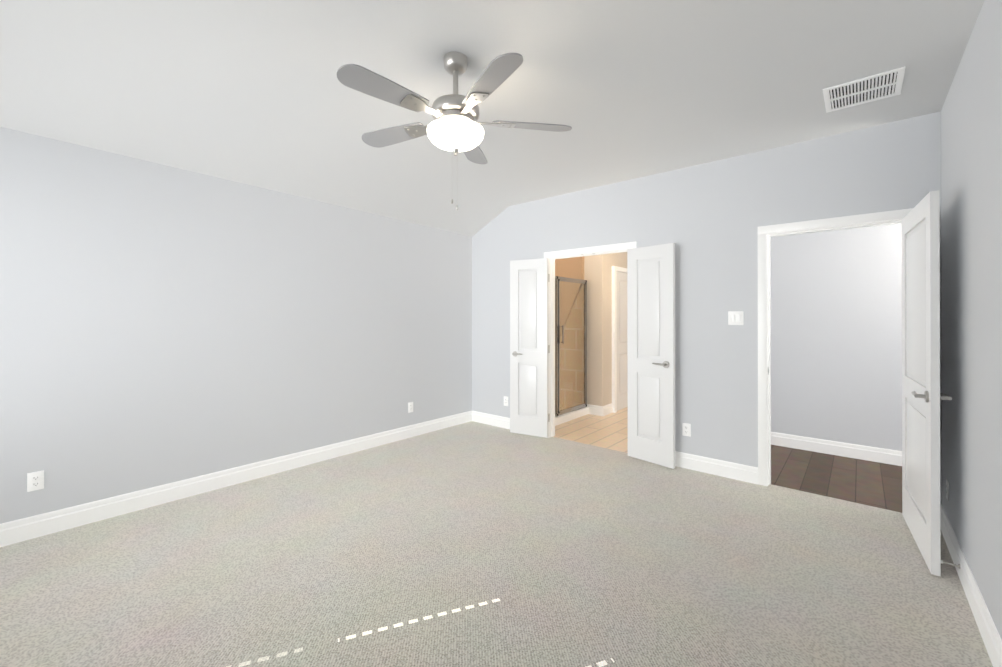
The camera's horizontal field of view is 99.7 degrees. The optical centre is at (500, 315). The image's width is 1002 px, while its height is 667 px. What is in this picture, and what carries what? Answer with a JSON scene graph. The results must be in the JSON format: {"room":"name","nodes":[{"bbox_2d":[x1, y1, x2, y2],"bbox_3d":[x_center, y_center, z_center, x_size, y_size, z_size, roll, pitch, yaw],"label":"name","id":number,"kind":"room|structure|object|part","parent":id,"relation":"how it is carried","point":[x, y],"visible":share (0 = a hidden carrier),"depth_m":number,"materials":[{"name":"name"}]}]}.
{"room":"empty bedroom","nodes":[
{"label":"empty bedroom","id":0,"kind":"room"},
{"bbox_2d":[0,127,471,523],"bbox_3d":[-2.038,0.115,3.760,0.120,2.540,5.200,0,0,40],"label":"wall","id":1,"kind":"structure","parent":0,"point":[160,324],"depth_m":3.26,"materials":[{"name":"grey paint"}]},
{"bbox_2d":[27,470,43,491],"bbox_3d":[-2.906,1.032,2.637,0.008,0.116,0.072,0,0,40],"label":"electrical outlet","id":2,"kind":"object","parent":1,"relation":"attached to","point":[35,480],"visible":1,"depth_m":2.63,"materials":[{"name":"white plastic"}]},
{"bbox_2d":[0,411,471,546],"bbox_3d":[-1.986,1.317,3.712,0.016,0.135,4.960,0,0,40],"label":"baseboard","id":3,"kind":"structure","parent":1,"relation":"attached to","point":[48,523],"depth_m":3.25,"materials":[{"name":"white wood"}]},
{"bbox_2d":[408,402,412,412],"bbox_3d":[-1.034,1.048,4.839,0.008,0.116,0.072,0,0,40],"label":"electrical outlet","id":4,"kind":"object","parent":1,"relation":"attached to","point":[410,406],"visible":1,"depth_m":4.83,"materials":[{"name":"white plastic"}]},
{"bbox_2d":[0,0,983,236],"bbox_3d":[-0.378,-1.251,2.274,4.580,0.496,5.080,0,0,40],"label":"ceiling","id":5,"kind":"structure","parent":0,"point":[256,93],"depth_m":2.44,"materials":[{"name":"grey paint"}]},
{"bbox_2d":[337,52,571,209],"bbox_3d":[-0.277,-0.939,2.210,1.218,0.840,1.189,0,0,40],"label":"fan","id":6,"kind":"object","parent":5,"relation":"hanging from","point":[455,127],"visible":1,"depth_m":2.12,"materials":[{"name":"silver metal"}]},
{"bbox_3d":[-0.240,-0.935,2.235,0.302,0.097,0.302,0,0,40],"label":"lamp shade","id":7,"kind":"part","parent":6,"relation":"part of","materials":[{"name":"white glass"}]},
{"bbox_2d":[823,66,905,112],"bbox_3d":[2.182,-1.354,2.553,0.360,0.008,0.370,0,0,40],"label":"ceiling vent","id":8,"kind":"object","parent":5,"relation":"in","point":[883,85],"visible":1,"depth_m":2.54,"materials":[{"name":"white metal"}]},
{"bbox_2d":[0,421,992,666],"bbox_3d":[-0.358,1.411,2.289,4.580,0.060,5.140,0,0,40],"label":"floor","id":9,"kind":"structure","parent":0,"point":[472,544],"depth_m":2.25,"materials":[{"name":"beige carpet"}]},
{"bbox_2d":[555,256,583,409],"bbox_3d":[0.463,0.173,5.860,0.870,2.443,1.240,0,0,40],"label":"shower wall tile","id":10,"kind":"structure","parent":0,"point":[573,267],"depth_m":6.16,"materials":[{"name":"beige tile"}]},
{"bbox_2d":[554,407,627,452],"bbox_3d":[1.472,1.424,6.056,2.390,0.056,2.970,0,0,40],"label":"floor","id":11,"kind":"structure","parent":0,"point":[609,431],"depth_m":5.13,"materials":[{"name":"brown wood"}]},
{"bbox_2d":[555,276,588,425],"bbox_3d":[0.826,0.440,5.559,0.113,1.900,1.204,0,0,40],"label":"shower enclosure","id":12,"kind":"object","parent":11,"relation":"on","point":[567,414],"visible":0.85,"depth_m":5.58,"materials":[{"name":"clear glass"}]},
{"bbox_2d":[584,252,626,405],"bbox_3d":[1.437,0.172,6.049,2.450,2.440,3.030,0,0,40],"label":"wall","id":13,"kind":"structure","parent":0,"point":[598,273],"depth_m":5.96,"materials":[{"name":"beige paint"}]},
{"bbox_2d":[600,403,612,415],"bbox_3d":[1.504,1.324,5.965,0.016,0.135,0.306,0,0,40],"label":"baseboard","id":14,"kind":"structure","parent":13,"relation":"attached to","point":[607,409],"depth_m":5.93,"materials":[{"name":"white wood"}]},
{"bbox_2d":[616,271,627,410],"bbox_3d":[1.910,0.366,6.383,0.089,2.030,0.727,0,0,40],"label":"closet door","id":15,"kind":"structure","parent":13,"relation":"in","point":[622,382],"depth_m":6.27,"materials":[{"name":"white wood"}]},
{"bbox_2d":[472,111,941,503],"bbox_3d":[1.306,-0.034,4.252,4.580,2.840,0.120,0,0,40],"label":"wall","id":16,"kind":"structure","parent":0,"point":[708,219],"depth_m":3.69,"materials":[{"name":"grey paint"}]},
{"bbox_2d":[472,411,509,428],"bbox_3d":[0.063,1.322,5.214,1.133,0.135,0.016,0,0,40],"label":"baseboard","id":17,"kind":"structure","parent":16,"relation":"attached to","point":[494,420],"depth_m":5.36,"materials":[{"name":"white wood"}]},
{"bbox_2d":[504,396,507,405],"bbox_3d":[0.061,1.054,5.223,0.072,0.116,0.008,0,0,40],"label":"electrical outlet","id":18,"kind":"object","parent":16,"relation":"attached to","point":[505,401],"visible":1,"depth_m":5.22,"materials":[{"name":"white plastic"}]},
{"bbox_2d":[510,258,549,437],"bbox_3d":[0.315,0.361,4.887,0.470,2.030,0.189,0,0,40],"label":"bathroom door","id":19,"kind":"structure","parent":16,"relation":"in","point":[529,345],"depth_m":4.88,"materials":[{"name":"painted wood"},{"name":"white paint"},{"name":"brushed nickel"}]},
{"bbox_2d":[544,241,636,437],"bbox_3d":[0.950,0.329,4.542,1.094,2.117,0.136,0,0,40],"label":"door frame","id":20,"kind":"structure","parent":16,"relation":"attached to","point":[620,247],"depth_m":4.84,"materials":[{"name":"white wood"}]},
{"bbox_2d":[627,243,674,468],"bbox_3d":[1.399,0.359,3.974,0.474,2.030,0.175,0,0,40],"label":"bathroom door","id":21,"kind":"structure","parent":16,"relation":"in","point":[651,342],"depth_m":3.96,"materials":[{"name":"painted wood"},{"name":"white paint"},{"name":"brushed nickel"}]},
{"bbox_2d":[682,423,690,436],"bbox_3d":[1.687,1.035,3.840,0.072,0.116,0.008,0,0,40],"label":"electrical outlet","id":22,"kind":"object","parent":16,"relation":"attached to","point":[686,429],"visible":1,"depth_m":3.84,"materials":[{"name":"white plastic"}]},
{"bbox_2d":[675,451,757,483],"bbox_3d":[1.721,1.318,3.806,1.031,0.135,0.016,0,0,40],"label":"baseboard","id":23,"kind":"structure","parent":16,"relation":"attached to","point":[736,471],"depth_m":3.66,"materials":[{"name":"white wood"}]},
{"bbox_2d":[728,311,743,324],"bbox_3d":[1.991,0.019,3.583,0.116,0.116,0.011,0,0,40],"label":"switch plate","id":24,"kind":"object","parent":16,"relation":"attached to","point":[735,317],"visible":1,"depth_m":3.58,"materials":[{"name":"white plastic"}]},
{"bbox_2d":[758,208,912,485],"bbox_3d":[2.522,0.325,3.206,0.971,2.117,0.136,0,0,40],"label":"door frame","id":25,"kind":"structure","parent":16,"relation":"attached to","point":[766,233],"depth_m":3.44,"materials":[{"name":"white wood"}]},
{"bbox_2d":[902,190,951,576],"bbox_3d":[2.558,0.354,2.554,0.150,2.030,0.838,0,0,40],"label":"hall door","id":26,"kind":"structure","parent":16,"relation":"in","point":[922,398],"depth_m":2.41,"materials":[{"name":"white painted wood"},{"name":"brushed nickel"}]},
{"bbox_2d":[771,445,901,512],"bbox_3d":[3.138,1.417,3.615,3.290,0.056,1.410,0,0,40],"label":"floor","id":27,"kind":"structure","parent":0,"point":[871,483],"depth_m":3.65,"materials":[{"name":"brown wood"}]},
{"bbox_2d":[771,223,901,450],"bbox_3d":[3.556,0.166,4.111,3.290,2.440,0.120,0,0,40],"label":"wall","id":28,"kind":"structure","parent":0,"point":[836,335],"depth_m":4.17,"materials":[{"name":"grey paint"}]},
{"bbox_2d":[771,432,901,465],"bbox_3d":[3.512,1.318,4.055,3.050,0.135,0.016,0,0,40],"label":"baseboard","id":29,"kind":"structure","parent":28,"relation":"attached to","point":[881,455],"depth_m":4.19,"materials":[{"name":"white wood"}]},
{"bbox_2d":[941,0,1001,639],"bbox_3d":[1.360,-0.043,0.872,0.120,2.840,5.200,0,0,40],"label":"wall","id":30,"kind":"structure","parent":0,"point":[971,223],"depth_m":1.98,"materials":[{"name":"grey paint"}]},
{"bbox_2d":[946,479,948,500],"bbox_3d":[2.749,1.072,2.602,0.008,0.116,0.072,0,0,40],"label":"electrical outlet","id":31,"kind":"object","parent":30,"relation":"attached to","point":[947,489],"visible":1,"depth_m":2.58,"materials":[{"name":"white plastic"}]},
{"bbox_2d":[940,504,1001,666],"bbox_3d":[1.307,1.309,0.913,0.020,0.135,4.960,0,0,40],"label":"baseboard","id":32,"kind":"structure","parent":30,"relation":"attached to","point":[991,638],"depth_m":1.94,"materials":[{"name":"white wood"}]},
{"bbox_2d":[941,560,960,568],"bbox_3d":[2.369,1.309,2.229,0.074,0.026,0.026,0,0,40],"label":"door stop","id":33,"kind":"object","parent":32,"relation":"attached to","point":[958,565],"visible":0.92,"depth_m":2.22,"materials":[{"name":"silver metal"}]}
]}

